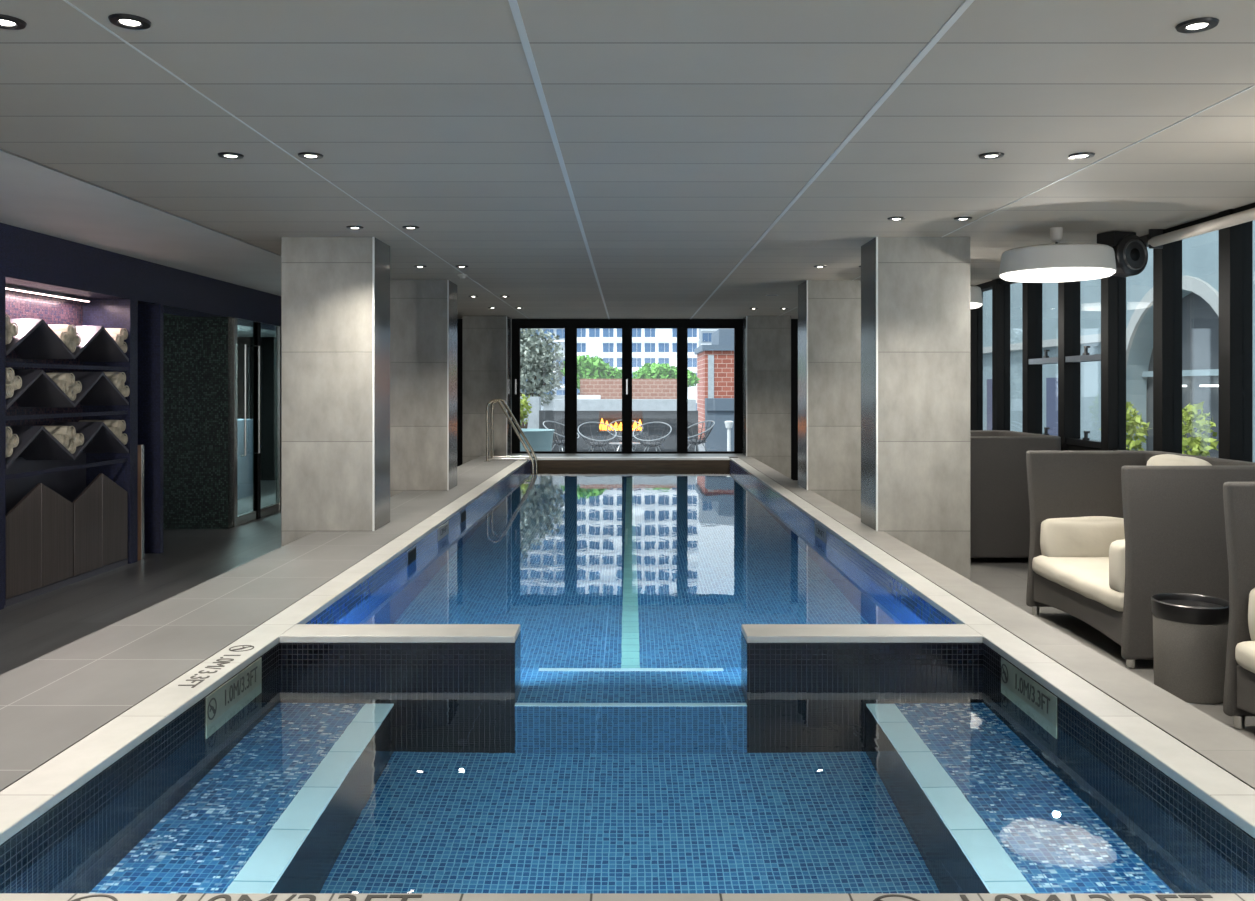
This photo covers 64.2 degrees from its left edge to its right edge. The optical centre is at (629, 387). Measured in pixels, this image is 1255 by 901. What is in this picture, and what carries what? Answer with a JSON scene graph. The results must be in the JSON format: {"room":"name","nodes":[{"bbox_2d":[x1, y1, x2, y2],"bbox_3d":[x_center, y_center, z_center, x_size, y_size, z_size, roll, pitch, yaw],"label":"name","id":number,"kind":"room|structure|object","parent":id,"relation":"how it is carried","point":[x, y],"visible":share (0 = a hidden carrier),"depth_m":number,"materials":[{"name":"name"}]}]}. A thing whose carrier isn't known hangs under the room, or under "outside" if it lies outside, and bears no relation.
{"room":"indoor swimming pool","nodes":[
{"label":"indoor swimming pool","id":0,"kind":"room"},
{"bbox_2d":[6,289,82,425],"bbox_3d":[-4.625,0.366,7.565,0.050,2.228,1.710,0,0,0],"label":"wall","id":1,"kind":"structure","parent":0,"point":[19,305],"depth_m":7.84,"materials":[{"name":"tile"}]},
{"bbox_2d":[0,223,280,609],"bbox_3d":[-4.425,0.188,6.775,0.450,2.584,18.550,0,0,0],"label":"wall","id":2,"kind":"structure","parent":0,"point":[28,258],"depth_m":8.70,"materials":[{"name":"paint"}]},
{"bbox_2d":[6,284,90,301],"bbox_3d":[-4.500,-0.730,7.560,0.040,0.031,1.500,0,0,0],"label":"strip light","id":3,"kind":"object","parent":2,"relation":"attached to","point":[8,287],"visible":1,"depth_m":7.69,"materials":[{"name":"silver metal"}]},
{"bbox_2d":[233,318,280,526],"bbox_3d":[-4.197,0.366,12.010,0.107,2.228,2.780,0,0,0],"label":"door","id":4,"kind":"structure","parent":2,"relation":"in","point":[258,512],"depth_m":11.27,"materials":[{"name":"silver metal"}]},
{"bbox_2d":[0,480,280,674],"bbox_3d":[-4.452,1.540,6.775,4.295,0.120,18.550,0,0,0],"label":"floor","id":5,"kind":"structure","parent":0,"point":[35,627],"depth_m":7.46,"materials":[{"name":"grey tile"}]},
{"bbox_2d":[4,277,130,606],"bbox_3d":[-4.400,0.367,7.565,0.400,2.226,1.706,0,0,0],"label":"tall cabinet","id":6,"kind":"object","parent":5,"relation":"on","point":[67,516],"visible":0.98,"depth_m":7.60,"materials":[{"name":"grey wood"}]},
{"bbox_2d":[6,422,128,468],"bbox_3d":[-4.400,0.408,7.560,0.400,0.276,1.640,0,0,0],"label":"shelf","id":7,"kind":"object","parent":6,"relation":"attached to","point":[36,444],"depth_m":7.56,"materials":[{"name":"black wood"}]},
{"bbox_2d":[6,370,128,409],"bbox_3d":[-4.400,0.008,7.560,0.400,0.276,1.640,0,0,0],"label":"shelf","id":8,"kind":"object","parent":6,"relation":"attached to","point":[37,389],"depth_m":7.64,"materials":[{"name":"black wood"}]},
{"bbox_2d":[6,319,128,361],"bbox_3d":[-4.400,-0.357,7.560,0.400,0.276,1.640,0,0,0],"label":"shelf","id":9,"kind":"object","parent":6,"relation":"attached to","point":[35,339],"depth_m":7.53,"materials":[{"name":"black wood"}]},
{"bbox_2d":[65,441,75,453],"bbox_3d":[-4.401,0.455,7.568,0.374,0.108,0.117,0,0,-1],"label":"roll","id":10,"kind":"object","parent":6,"relation":"in","point":[71,447],"visible":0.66,"depth_m":7.56,"materials":[{"name":"beige fabric"}]},
{"bbox_2d":[43,426,75,438],"bbox_3d":[-4.404,0.339,7.568,0.374,0.108,0.117,0,0,1],"label":"roll","id":11,"kind":"object","parent":10,"relation":"on","point":[68,430],"visible":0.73,"depth_m":7.52,"materials":[{"name":"beige fabric"}]},
{"bbox_2d":[65,388,75,400],"bbox_3d":[-4.399,0.055,7.568,0.374,0.108,0.117,0,0,0],"label":"roll","id":12,"kind":"object","parent":6,"relation":"in","point":[71,394],"visible":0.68,"depth_m":7.55,"materials":[{"name":"beige fabric"}]},
{"bbox_2d":[46,373,74,385],"bbox_3d":[-4.410,-0.061,7.568,0.374,0.108,0.117,0,0,0],"label":"roll","id":13,"kind":"object","parent":12,"relation":"on","point":[68,377],"visible":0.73,"depth_m":7.52,"materials":[{"name":"beige fabric"}]},
{"bbox_2d":[65,340,75,352],"bbox_3d":[-4.402,-0.310,7.568,0.374,0.108,0.117,0,0,0],"label":"roll","id":14,"kind":"object","parent":6,"relation":"in","point":[70,345],"visible":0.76,"depth_m":7.55,"materials":[{"name":"beige fabric"}]},
{"bbox_2d":[48,324,76,337],"bbox_3d":[-4.396,-0.426,7.568,0.374,0.108,0.117,0,0,0],"label":"roll","id":15,"kind":"object","parent":14,"relation":"on","point":[69,329],"visible":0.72,"depth_m":7.53,"materials":[{"name":"white fabric"}]},
{"bbox_2d":[118,433,127,444],"bbox_3d":[-4.401,0.431,8.350,0.374,0.108,0.117,0,0,0],"label":"roll","id":16,"kind":"object","parent":6,"relation":"in","point":[123,439],"visible":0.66,"depth_m":8.34,"materials":[{"name":"beige fabric"}]},
{"bbox_2d":[78,420,125,430],"bbox_3d":[-4.414,0.319,8.346,0.374,0.108,0.117,0,0,0],"label":"roll","id":17,"kind":"object","parent":16,"relation":"on","point":[109,423],"visible":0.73,"depth_m":8.30,"materials":[{"name":"beige fabric"}]},
{"bbox_2d":[138,445,143,560],"bbox_3d":[-4.235,0.985,8.602,0.050,0.990,0.135,0,0,0],"label":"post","id":18,"kind":"object","parent":5,"relation":"on","point":[140,447],"visible":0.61,"depth_m":8.60,"materials":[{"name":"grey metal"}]},
{"bbox_2d":[281,237,389,546],"bbox_3d":[-2.219,0.185,7.588,0.683,2.590,0.504,0,0,0],"label":"column","id":19,"kind":"structure","parent":5,"relation":"on","point":[335,291],"depth_m":7.34,"materials":[{"name":"ceramic"}]},
{"bbox_2d":[390,280,456,496],"bbox_3d":[-2.211,0.185,10.528,0.698,2.590,0.544,0,0,0],"label":"column","id":20,"kind":"structure","parent":5,"relation":"on","point":[423,313],"depth_m":10.26,"materials":[{"name":"ceramic"}]},
{"bbox_2d":[463,316,510,463],"bbox_3d":[-2.236,0.185,15.648,0.688,2.590,0.504,0,0,0],"label":"column","id":21,"kind":"structure","parent":5,"relation":"on","point":[486,339],"depth_m":15.40,"materials":[{"name":"ceramic"}]},
{"bbox_2d":[163,313,232,528],"bbox_3d":[-5.410,0.330,10.560,2.380,2.300,0.120,0,0,0],"label":"wall","id":22,"kind":"structure","parent":0,"point":[197,351],"depth_m":10.50,"materials":[{"name":"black tile"}]},
{"bbox_2d":[237,419,252,499],"bbox_3d":[-5.400,0.955,12.450,0.400,1.050,3.100,0,0,0],"label":"wall","id":23,"kind":"structure","parent":0,"point":[244,463],"depth_m":13.49,"materials":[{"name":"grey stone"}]},
{"bbox_2d":[237,325,275,336],"bbox_3d":[-5.625,-0.870,12.475,1.950,0.100,7.150,0,0,0],"label":"ceiling","id":24,"kind":"structure","parent":0,"point":[242,331],"depth_m":14.77,"materials":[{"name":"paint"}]},
{"bbox_2d":[0,453,750,791],"bbox_3d":[-0.223,1.266,6.775,4.165,0.429,18.550,0,0,0],"label":"floor","id":25,"kind":"structure","parent":0,"point":[49,703],"depth_m":4.23,"materials":[{"name":"tile"}]},
{"bbox_2d":[484,399,537,470],"bbox_3d":[-1.725,0.855,14.550,0.720,1.390,0.590,0,0,0],"label":"pool handrail","id":26,"kind":"object","parent":25,"relation":"on","point":[530,457],"visible":0.93,"depth_m":14.29,"materials":[{"name":"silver metal"}]},
{"bbox_2d":[237,319,797,479],"bbox_3d":[-1.350,0.180,16.100,10.500,2.600,0.100,0,0,0],"label":"wall","id":27,"kind":"structure","parent":0,"point":[268,344],"depth_m":16.05,"materials":[{"name":"black"}]},
{"bbox_2d":[511,319,742,452],"bbox_3d":[-0.030,0.020,16.075,3.810,2.260,0.150,0,0,0],"label":"window frame","id":28,"kind":"structure","parent":27,"relation":"in","point":[570,326],"depth_m":16.06,"materials":[{"name":"black metal"}]},
{"bbox_2d":[520,397,540,428],"bbox_3d":[-3.525,0.840,22.800,2.950,1.280,0.400,0,0,0],"label":"wall","id":29,"kind":"structure","parent":0,"point":[533,423],"depth_m":22.60,"materials":[{"name":"white paint"}]},
{"bbox_2d":[543,395,600,409],"bbox_3d":[-1.475,0.830,25.450,1.450,1.300,0.300,0,0,0],"label":"wall","id":30,"kind":"structure","parent":0,"point":[549,406],"depth_m":25.30,"materials":[{"name":"white"}]},
{"bbox_2d":[0,0,1254,318],"bbox_3d":[-1.350,-1.232,6.850,10.500,0.256,18.700,0,0,0],"label":"ceiling","id":31,"kind":"structure","parent":0,"point":[685,129],"depth_m":4.38,"materials":[{"name":"paint"}]},
{"bbox_2d":[0,14,26,29],"bbox_3d":[-1.890,-1.105,3.020,0.118,0.009,0.118,0,0,0],"label":"recessed light","id":32,"kind":"object","parent":31,"relation":"in","point":[8,22],"visible":1,"depth_m":3.02,"materials":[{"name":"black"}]},
{"bbox_2d":[108,13,151,29],"bbox_3d":[-1.510,-1.105,3.020,0.118,0.009,0.118,0,0,0],"label":"recessed light","id":33,"kind":"object","parent":31,"relation":"in","point":[128,21],"visible":1,"depth_m":3.01,"materials":[{"name":"black"}]},
{"bbox_2d":[0,149,280,256],"bbox_3d":[-2.928,-1.105,6.775,0.015,0.010,18.550,0,0,0],"label":"trim","id":34,"kind":"structure","parent":31,"relation":"attached to","point":[13,155],"depth_m":5.80,"materials":[{"name":"grey metal"}]},
{"bbox_2d":[218,152,243,158],"bbox_3d":[-1.900,-1.105,4.760,0.118,0.009,0.118,0,0,0],"label":"recessed light","id":35,"kind":"object","parent":31,"relation":"in","point":[228,155],"visible":1,"depth_m":4.74,"materials":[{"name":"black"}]},
{"bbox_2d":[63,0,528,318],"bbox_3d":[-1.616,-1.109,6.775,0.007,0.003,18.550,0,0,0],"label":"trim","id":36,"kind":"structure","parent":31,"relation":"attached to","point":[66,1],"depth_m":3.97,"materials":[{"name":"grey metal"}]},
{"bbox_2d":[298,152,322,158],"bbox_3d":[-1.520,-1.105,4.760,0.118,0.009,0.118,0,0,0],"label":"recessed light","id":37,"kind":"object","parent":31,"relation":"in","point":[307,155],"visible":1,"depth_m":4.74,"materials":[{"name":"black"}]},
{"bbox_2d":[508,0,609,318],"bbox_3d":[-0.336,-1.109,6.775,0.024,0.003,18.550,0,0,0],"label":"trim","id":38,"kind":"structure","parent":31,"relation":"attached to","point":[513,4],"depth_m":3.98,"materials":[{"name":"grey metal"}]},
{"bbox_2d":[690,0,973,318],"bbox_3d":[0.972,-1.109,6.775,0.024,0.003,18.550,0,0,0],"label":"trim","id":39,"kind":"structure","parent":31,"relation":"attached to","point":[966,3],"depth_m":3.98,"materials":[{"name":"silver metal"}]},
{"bbox_2d":[970,285,982,308],"bbox_3d":[2.990,-0.930,9.600,0.750,0.360,0.750,0,0,0],"label":"pendant lamp","id":40,"kind":"object","parent":31,"relation":"hanging from","point":[976,301],"visible":0.12,"depth_m":9.33,"materials":[{"name":"white fabric"}]},
{"bbox_2d":[978,152,1003,158],"bbox_3d":[1.720,-1.105,4.760,0.118,0.009,0.118,0,0,0],"label":"recessed light","id":41,"kind":"object","parent":31,"relation":"in","point":[991,155],"visible":1,"depth_m":4.74,"materials":[{"name":"white"}]},
{"bbox_2d":[779,85,1254,315],"bbox_3d":[2.290,-1.109,6.775,0.008,0.003,18.550,0,0,0],"label":"trim","id":42,"kind":"structure","parent":31,"relation":"attached to","point":[1253,85],"depth_m":4.68,"materials":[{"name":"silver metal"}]},
{"bbox_2d":[999,227,1116,282],"bbox_3d":[2.960,-0.930,6.940,0.750,0.360,0.750,0,0,0],"label":"pendant lamp","id":43,"kind":"object","parent":31,"relation":"hanging from","point":[1057,262],"visible":1,"depth_m":6.66,"materials":[{"name":"white metal"}]},
{"bbox_2d":[1000,267,1115,282],"bbox_3d":[2.960,-0.785,6.940,0.740,0.070,0.740,0,0,0],"label":"diffuser","id":44,"kind":"object","parent":43,"relation":"attached to","point":[1013,274],"depth_m":6.76,"materials":[{"name":"white plastic"}]},
{"bbox_2d":[1068,152,1094,158],"bbox_3d":[2.150,-1.105,4.760,0.118,0.009,0.118,0,0,0],"label":"recessed light","id":45,"kind":"object","parent":31,"relation":"in","point":[1082,155],"visible":1,"depth_m":4.74,"materials":[{"name":"white"}]},
{"bbox_2d":[1097,231,1147,276],"bbox_3d":[3.516,-0.948,7.146,0.310,0.315,0.245,0,0,-20],"label":"ceiling speaker","id":46,"kind":"object","parent":31,"relation":"attached to","point":[1131,252],"visible":0.84,"depth_m":7.04,"materials":[{"name":"black plastic"}]},
{"bbox_2d":[1175,17,1219,32],"bbox_3d":[1.730,-1.105,3.050,0.118,0.009,0.118,0,0,0],"label":"recessed light","id":47,"kind":"object","parent":31,"relation":"in","point":[1196,25],"visible":1,"depth_m":3.04,"materials":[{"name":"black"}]},
{"bbox_2d":[0,460,1254,889],"bbox_3d":[-0.003,1.830,8.450,3.275,1.500,13.100,0,0,0],"label":"wall","id":48,"kind":"structure","parent":0,"point":[1228,840],"depth_m":3.04,"materials":[{"name":"blue tile"}]},
{"bbox_2d":[206,657,261,726],"bbox_3d":[-1.482,1.199,3.760,0.006,0.232,0.520,0,0,0],"label":"depth marker","id":49,"kind":"object","parent":48,"relation":"attached to","point":[219,701],"visible":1,"depth_m":3.73,"materials":[{"name":"grey tile"}]},
{"bbox_2d":[0,460,529,844],"bbox_3d":[-1.562,1.065,8.000,0.155,0.030,14.000,0,0,0],"label":"pool coping","id":50,"kind":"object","parent":48,"relation":"on","point":[37,792],"depth_m":3.36,"materials":[{"name":"stone"}]},
{"bbox_2d":[178,645,253,687],"bbox_3d":[-1.565,1.049,3.790,0.096,0.002,0.575,0,0,0],"label":"depth lettering","id":51,"kind":"object","parent":50,"relation":"on","point":[230,659],"visible":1,"depth_m":3.77,"materials":[{"name":"grey"}]},
{"bbox_2d":[280,624,519,642],"bbox_3d":[-0.986,1.065,4.342,0.998,0.030,0.216,0,0,0],"label":"trim","id":52,"kind":"structure","parent":48,"relation":"on","point":[299,633],"depth_m":4.26,"materials":[{"name":"stone"}]},
{"bbox_2d":[0,893,1254,900],"bbox_3d":[0.005,1.065,1.915,2.980,0.030,0.330,0,0,0],"label":"stone coping","id":53,"kind":"object","parent":48,"relation":"on","point":[3,896],"visible":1,"depth_m":2.07},
{"bbox_2d":[71,894,421,900],"bbox_3d":[-0.792,1.049,2.012,0.723,0.002,0.116,0,0,0],"label":"depth lettering","id":54,"kind":"object","parent":53,"relation":"on","point":[227,897],"visible":1,"depth_m":2.06,"materials":[{"name":"grey"}]},
{"bbox_2d":[873,894,1212,900],"bbox_3d":[0.843,1.049,2.012,0.713,0.002,0.116,0,0,0],"label":"depth lettering","id":55,"kind":"object","parent":53,"relation":"on","point":[998,897],"visible":1,"depth_m":2.06,"materials":[{"name":"grey"}]},
{"bbox_2d":[0,467,1254,892],"bbox_3d":[0.005,1.185,8.540,2.980,0.001,12.920,0,0,0],"label":"pool water","id":56,"kind":"object","parent":48,"relation":"in","point":[630,744],"visible":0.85,"depth_m":3.15,"materials":[{"name":"teal liquid"}]},
{"bbox_2d":[533,457,729,459],"bbox_3d":[0.005,1.064,15.125,2.980,0.032,0.250,0,0,0],"label":"trim","id":57,"kind":"structure","parent":48,"relation":"on","point":[538,458],"depth_m":15.00,"materials":[{"name":"beige stone"}]},
{"bbox_2d":[815,523,825,542],"bbox_3d":[1.492,1.135,7.850,0.006,0.100,0.440,0,0,0],"label":"depth marker","id":58,"kind":"object","parent":48,"relation":"attached to","point":[820,532],"visible":1,"depth_m":7.83,"materials":[{"name":"tile"}]},
{"bbox_2d":[741,624,982,642],"bbox_3d":[0.995,1.065,4.342,1.000,0.030,0.216,0,0,0],"label":"pool wall coping","id":59,"kind":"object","parent":48,"relation":"on","point":[753,633],"depth_m":4.26,"materials":[{"name":"stone"}]},
{"bbox_2d":[730,458,1254,837],"bbox_3d":[1.565,1.065,8.000,0.140,0.030,14.000,0,0,0],"label":"pool coping","id":60,"kind":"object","parent":48,"relation":"on","point":[1229,796],"depth_m":3.43,"materials":[{"name":"stone"}]},
{"bbox_2d":[1001,657,1056,726],"bbox_3d":[1.492,1.199,3.760,0.006,0.232,0.520,0,0,0],"label":"depth marker","id":61,"kind":"object","parent":48,"relation":"attached to","point":[1040,699],"visible":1,"depth_m":3.73,"materials":[{"name":"grey tile"}]},
{"bbox_2d":[580,379,676,398],"bbox_3d":[0.100,0.620,26.150,2.800,1.720,0.300,0,0,0],"label":"brick wall","id":62,"kind":"structure","parent":0,"point":[607,388],"depth_m":26.00,"materials":[{"name":"red brick"}]},
{"bbox_2d":[531,460,729,466],"bbox_3d":[-0.003,1.830,15.125,3.275,1.500,0.250,0,0,0],"label":"wall","id":63,"kind":"structure","parent":0,"point":[541,463],"depth_m":15.00,"materials":[{"name":"black tile"}]},
{"bbox_2d":[279,631,982,667],"bbox_3d":[0.005,1.830,4.342,2.980,1.500,0.216,0,0,0],"label":"wall","id":64,"kind":"structure","parent":0,"point":[755,655],"depth_m":4.23,"materials":[{"name":"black tile"}]},
{"bbox_2d":[698,443,704,450],"bbox_3d":[0.000,1.540,22.075,18.000,0.120,11.850,0,0,0],"label":"floor","id":65,"kind":"structure","parent":0,"point":[700,446],"depth_m":24.87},
{"bbox_2d":[520,394,531,428],"bbox_3d":[-2.318,0.816,20.981,0.528,1.386,0.505,0,0,41],"label":"tree","id":66,"kind":"object","parent":65,"relation":"on","point":[523,401],"visible":0.4,"depth_m":20.97,"materials":[{"name":"green plant"}]},
{"bbox_2d":[520,429,553,450],"bbox_3d":[-2.000,1.130,18.600,1.200,0.700,1.200,0,0,0],"label":"planter","id":67,"kind":"object","parent":65,"relation":"on","point":[539,439],"visible":0.3,"depth_m":18.18,"materials":[{"name":"teal"}]},
{"bbox_2d":[520,329,564,405],"bbox_3d":[-2.517,-0.218,25.445,1.932,4.414,2.070,0,0,45],"label":"tree","id":68,"kind":"object","parent":65,"relation":"on","point":[537,358],"visible":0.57,"depth_m":25.05,"materials":[{"name":"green plant"}]},
{"bbox_2d":[543,421,578,450],"bbox_3d":[-1.350,1.067,19.600,0.707,0.836,0.744,0,0,33],"label":"lounge chair","id":69,"kind":"object","parent":65,"relation":"on","point":[560,441],"visible":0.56,"depth_m":19.52,"materials":[{"name":"grey metal"}]},
{"bbox_2d":[578,422,616,450],"bbox_3d":[-0.620,1.067,18.900,0.744,0.836,0.707,0,0,-17],"label":"lounge chair","id":70,"kind":"object","parent":65,"relation":"on","point":[603,442],"visible":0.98,"depth_m":18.91,"materials":[{"name":"grey metal"}]},
{"bbox_2d":[539,399,697,450],"bbox_3d":[-0.250,0.865,22.225,3.500,1.230,0.550,0,0,0],"label":"fireplace","id":71,"kind":"object","parent":65,"relation":"on","point":[606,411],"visible":0.52,"depth_m":22.00,"materials":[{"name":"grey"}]},
{"bbox_2d":[607,420,642,450],"bbox_3d":[-0.100,1.067,20.300,0.744,0.836,0.707,0,0,0],"label":"lounge chair","id":72,"kind":"object","parent":65,"relation":"on","point":[619,439],"visible":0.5,"depth_m":20.35,"materials":[{"name":"grey metal"}]},
{"bbox_2d":[633,422,671,450],"bbox_3d":[0.420,1.067,18.900,0.744,0.836,0.707,0,0,17],"label":"lounge chair","id":73,"kind":"object","parent":65,"relation":"on","point":[650,444],"visible":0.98,"depth_m":18.91,"materials":[{"name":"grey metal"}]},
{"bbox_2d":[688,420,714,450],"bbox_3d":[1.320,1.067,19.800,0.707,0.836,0.744,0,0,-33],"label":"lounge chair","id":74,"kind":"object","parent":65,"relation":"on","point":[695,441],"visible":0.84,"depth_m":19.71,"materials":[{"name":"grey metal"}]},
{"bbox_2d":[725,421,732,450],"bbox_3d":[1.930,1.060,19.500,0.180,0.840,0.180,0,0,0],"label":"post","id":75,"kind":"object","parent":65,"relation":"on","point":[728,424],"visible":0.93,"depth_m":19.47,"materials":[{"name":"white metal"}]},
{"bbox_2d":[705,398,733,450],"bbox_3d":[3.060,0.850,21.400,2.880,1.260,0.500,0,0,0],"label":"wall","id":76,"kind":"structure","parent":0,"point":[718,410],"depth_m":21.20,"materials":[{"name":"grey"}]},
{"bbox_2d":[738,457,1254,789],"bbox_3d":[1.750,1.266,6.375,0.219,0.429,17.750,0,0,0],"label":"floor","id":77,"kind":"structure","parent":0,"point":[1232,751],"depth_m":3.87,"materials":[{"name":"tile"}]},
{"bbox_2d":[794,480,1254,740],"bbox_3d":[2.880,1.540,6.775,2.040,0.120,18.550,0,0,0],"label":"floor","id":78,"kind":"structure","parent":0,"point":[1006,578],"depth_m":6.42,"materials":[{"name":"grey tile"}]},
{"bbox_2d":[743,316,790,478],"bbox_3d":[2.136,0.185,15.648,0.688,2.590,0.504,0,0,0],"label":"column","id":79,"kind":"structure","parent":78,"relation":"on","point":[766,339],"depth_m":15.40,"materials":[{"name":"ceramic"}]},
{"bbox_2d":[798,280,860,517],"bbox_3d":[2.159,0.185,10.558,0.683,2.590,0.564,0,0,0],"label":"column","id":80,"kind":"structure","parent":78,"relation":"on","point":[829,311],"depth_m":10.28,"materials":[{"name":"ceramic"}]},
{"bbox_2d":[861,237,969,579],"bbox_3d":[2.154,0.185,7.588,0.693,2.590,0.504,0,0,0],"label":"column","id":81,"kind":"structure","parent":78,"relation":"on","point":[915,291],"depth_m":7.34,"materials":[{"name":"tile"}]},
{"bbox_2d":[970,430,1060,557],"bbox_3d":[3.219,0.945,9.060,0.883,1.070,1.326,0,0,0],"label":"sofa","id":82,"kind":"object","parent":78,"relation":"on","point":[999,496],"visible":0.44,"depth_m":8.40,"materials":[{"name":"grey fabric"}]},
{"bbox_2d":[970,203,1254,461],"bbox_3d":[3.790,0.185,7.840,0.140,2.590,14.340,0,0,0],"label":"window","id":83,"kind":"structure","parent":78,"relation":"on","point":[1235,242],"depth_m":7.78,"materials":[{"name":"black metal"}]},
{"bbox_2d":[1148,208,1254,248],"bbox_3d":[3.672,-1.042,4.500,0.095,0.135,5.000,0,0,0],"label":"roller blind","id":84,"kind":"object","parent":83,"relation":"attached to","point":[1157,239],"visible":1,"depth_m":6.39,"materials":[{"name":"beige"}]},
{"bbox_2d":[1026,451,1254,668],"bbox_3d":[3.023,0.945,5.910,0.873,1.070,1.326,0,0,0],"label":"sofa","id":85,"kind":"object","parent":78,"relation":"on","point":[1174,517],"visible":0.81,"depth_m":5.25,"materials":[{"name":"grey fabric"}]},
{"bbox_2d":[1032,555,1123,611],"bbox_3d":[2.995,1.145,5.910,0.816,0.157,1.227,0,0,0],"label":"seat cushion","id":86,"kind":"object","parent":85,"relation":"on","point":[1085,580],"depth_m":5.92,"materials":[{"name":"beige fabric"}]},
{"bbox_2d":[1040,516,1124,556],"bbox_3d":[2.969,0.980,6.439,0.646,0.306,0.183,0,0,-2],"label":"bolster cushion","id":87,"kind":"object","parent":85,"relation":"on","point":[1086,536],"visible":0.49,"depth_m":6.37,"materials":[{"name":"beige fabric"}]},
{"bbox_2d":[1109,539,1124,592],"bbox_3d":[2.933,0.969,5.400,0.663,0.326,0.216,0,0,2],"label":"bolster cushion","id":88,"kind":"object","parent":85,"relation":"on","point":[1117,548],"visible":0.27,"depth_m":5.36,"materials":[{"name":"beige fabric"}]},
{"bbox_2d":[1146,454,1211,465],"bbox_3d":[3.320,0.742,6.078,0.201,0.665,0.664,0,0,3],"label":"cushion","id":89,"kind":"object","parent":85,"relation":"on","point":[1163,459],"visible":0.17,"depth_m":6.05,"materials":[{"name":"beige fabric"}]},
{"bbox_2d":[1151,593,1228,703],"bbox_3d":[2.710,1.252,4.830,0.344,0.456,0.344,0,0,0],"label":"waste bin","id":90,"kind":"object","parent":78,"relation":"on","point":[1190,631],"visible":0.91,"depth_m":4.70,"materials":[{"name":"black metal"}]},
{"bbox_2d":[1151,593,1228,624],"bbox_3d":[2.710,1.065,4.830,0.344,0.081,0.344,0,0,0],"label":"rim","id":91,"kind":"object","parent":90,"relation":"on","point":[1166,608],"depth_m":4.76,"materials":[{"name":"black metal"}]},
{"bbox_2d":[1223,482,1254,729],"bbox_3d":[3.023,0.945,3.730,0.873,1.070,1.326,0,0,0],"label":"sofa","id":92,"kind":"object","parent":78,"relation":"on","point":[1238,497],"visible":1,"depth_m":4.34,"materials":[{"name":"grey fabric"}]},
{"bbox_2d":[1235,641,1254,672],"bbox_3d":[2.995,1.145,3.730,0.816,0.157,1.227,0,0,0],"label":"seat cushion","id":93,"kind":"object","parent":92,"relation":"on","point":[1244,650],"depth_m":4.24,"materials":[{"name":"beige fabric"}]},
{"bbox_2d":[1248,588,1254,640],"bbox_3d":[2.967,0.980,4.259,0.644,0.307,0.182,0,0,-1],"label":"bolster cushion","id":94,"kind":"object","parent":92,"relation":"on","point":[1251,607],"visible":0.94,"depth_m":4.26,"materials":[{"name":"beige fabric"}]},
{"bbox_3d":[21.975,3.530,28.500,36.050,0.100,63.000,0,0,0],"label":"lane","id":95,"kind":"object","parent":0,"visible":0},
{"bbox_2d":[983,220,1254,461],"bbox_3d":[9.125,-2.020,29.000,0.750,11.000,62.000,0,0,0],"label":"building","id":96,"kind":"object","parent":95,"relation":"on","point":[1200,253],"visible":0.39,"depth_m":18.06,"materials":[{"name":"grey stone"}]},
{"bbox_2d":[1100,401,1151,450],"bbox_3d":[8.600,1.821,17.409,0.677,3.319,1.171,0,0,0],"label":"potted shrub","id":97,"kind":"object","parent":95,"relation":"on","point":[1136,420],"visible":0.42,"depth_m":17.12,"materials":[{"name":"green plant"}]},
{"bbox_2d":[1182,401,1218,456],"bbox_3d":[8.619,1.837,15.425,0.702,3.285,1.165,0,0,0],"label":"potted shrub","id":98,"kind":"object","parent":95,"relation":"on","point":[1198,446],"visible":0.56,"depth_m":15.16,"materials":[{"name":"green plant"}]},
{"label":"outside","id":99,"kind":"structure","parent":0,"visible":0},
{"bbox_2d":[577,329,698,409],"bbox_3d":[1.200,-13.520,206.650,25.200,110.000,14.700,0,0,0],"label":"apartment tower","id":100,"kind":"structure","parent":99,"point":[650,346],"depth_m":200.00,"materials":[{"name":"white concrete"}]},
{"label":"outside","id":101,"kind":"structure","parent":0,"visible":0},
{"bbox_2d":[559,355,621,394],"bbox_3d":[-1.102,0.730,31.034,2.027,3.520,1.890,0,0,-28],"label":"tree","id":102,"kind":"object","parent":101,"point":[588,367],"visible":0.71,"depth_m":30.44,"materials":[{"name":"green plant"}]},
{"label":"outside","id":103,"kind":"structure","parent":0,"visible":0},
{"bbox_2d":[632,362,700,386],"bbox_3d":[1.074,0.847,31.011,2.182,3.286,1.677,0,0,0],"label":"tree","id":104,"kind":"object","parent":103,"point":[657,371],"visible":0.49,"depth_m":30.59,"materials":[{"name":"green plant"}]},
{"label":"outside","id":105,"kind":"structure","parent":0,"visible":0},
{"bbox_2d":[698,329,717,346],"bbox_3d":[26.000,6.480,229.650,20.200,70.000,10.700,0,0,0],"label":"apartment tower","id":106,"kind":"structure","parent":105,"point":[704,335],"depth_m":224.97,"materials":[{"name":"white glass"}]},
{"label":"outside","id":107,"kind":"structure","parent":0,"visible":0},
{"bbox_2d":[520,329,564,409],"bbox_3d":[-24.000,-8.520,214.650,22.200,100.000,10.700,0,0,0],"label":"apartment tower","id":108,"kind":"structure","parent":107,"point":[556,332],"depth_m":209.95,"materials":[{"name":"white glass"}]},
{"bbox_3d":[0.000,9.580,68.075,120.000,0.200,103.850,0,0,0],"label":"ground","id":109,"kind":"structure","parent":0,"visible":0},
{"bbox_2d":[694,329,733,439],"bbox_3d":[4.825,3.730,36.000,4.750,11.500,4.200,0,0,0],"label":"brick building","id":110,"kind":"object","parent":109,"relation":"on","point":[715,361],"visible":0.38,"depth_m":34.00,"materials":[{"name":"red brick"}]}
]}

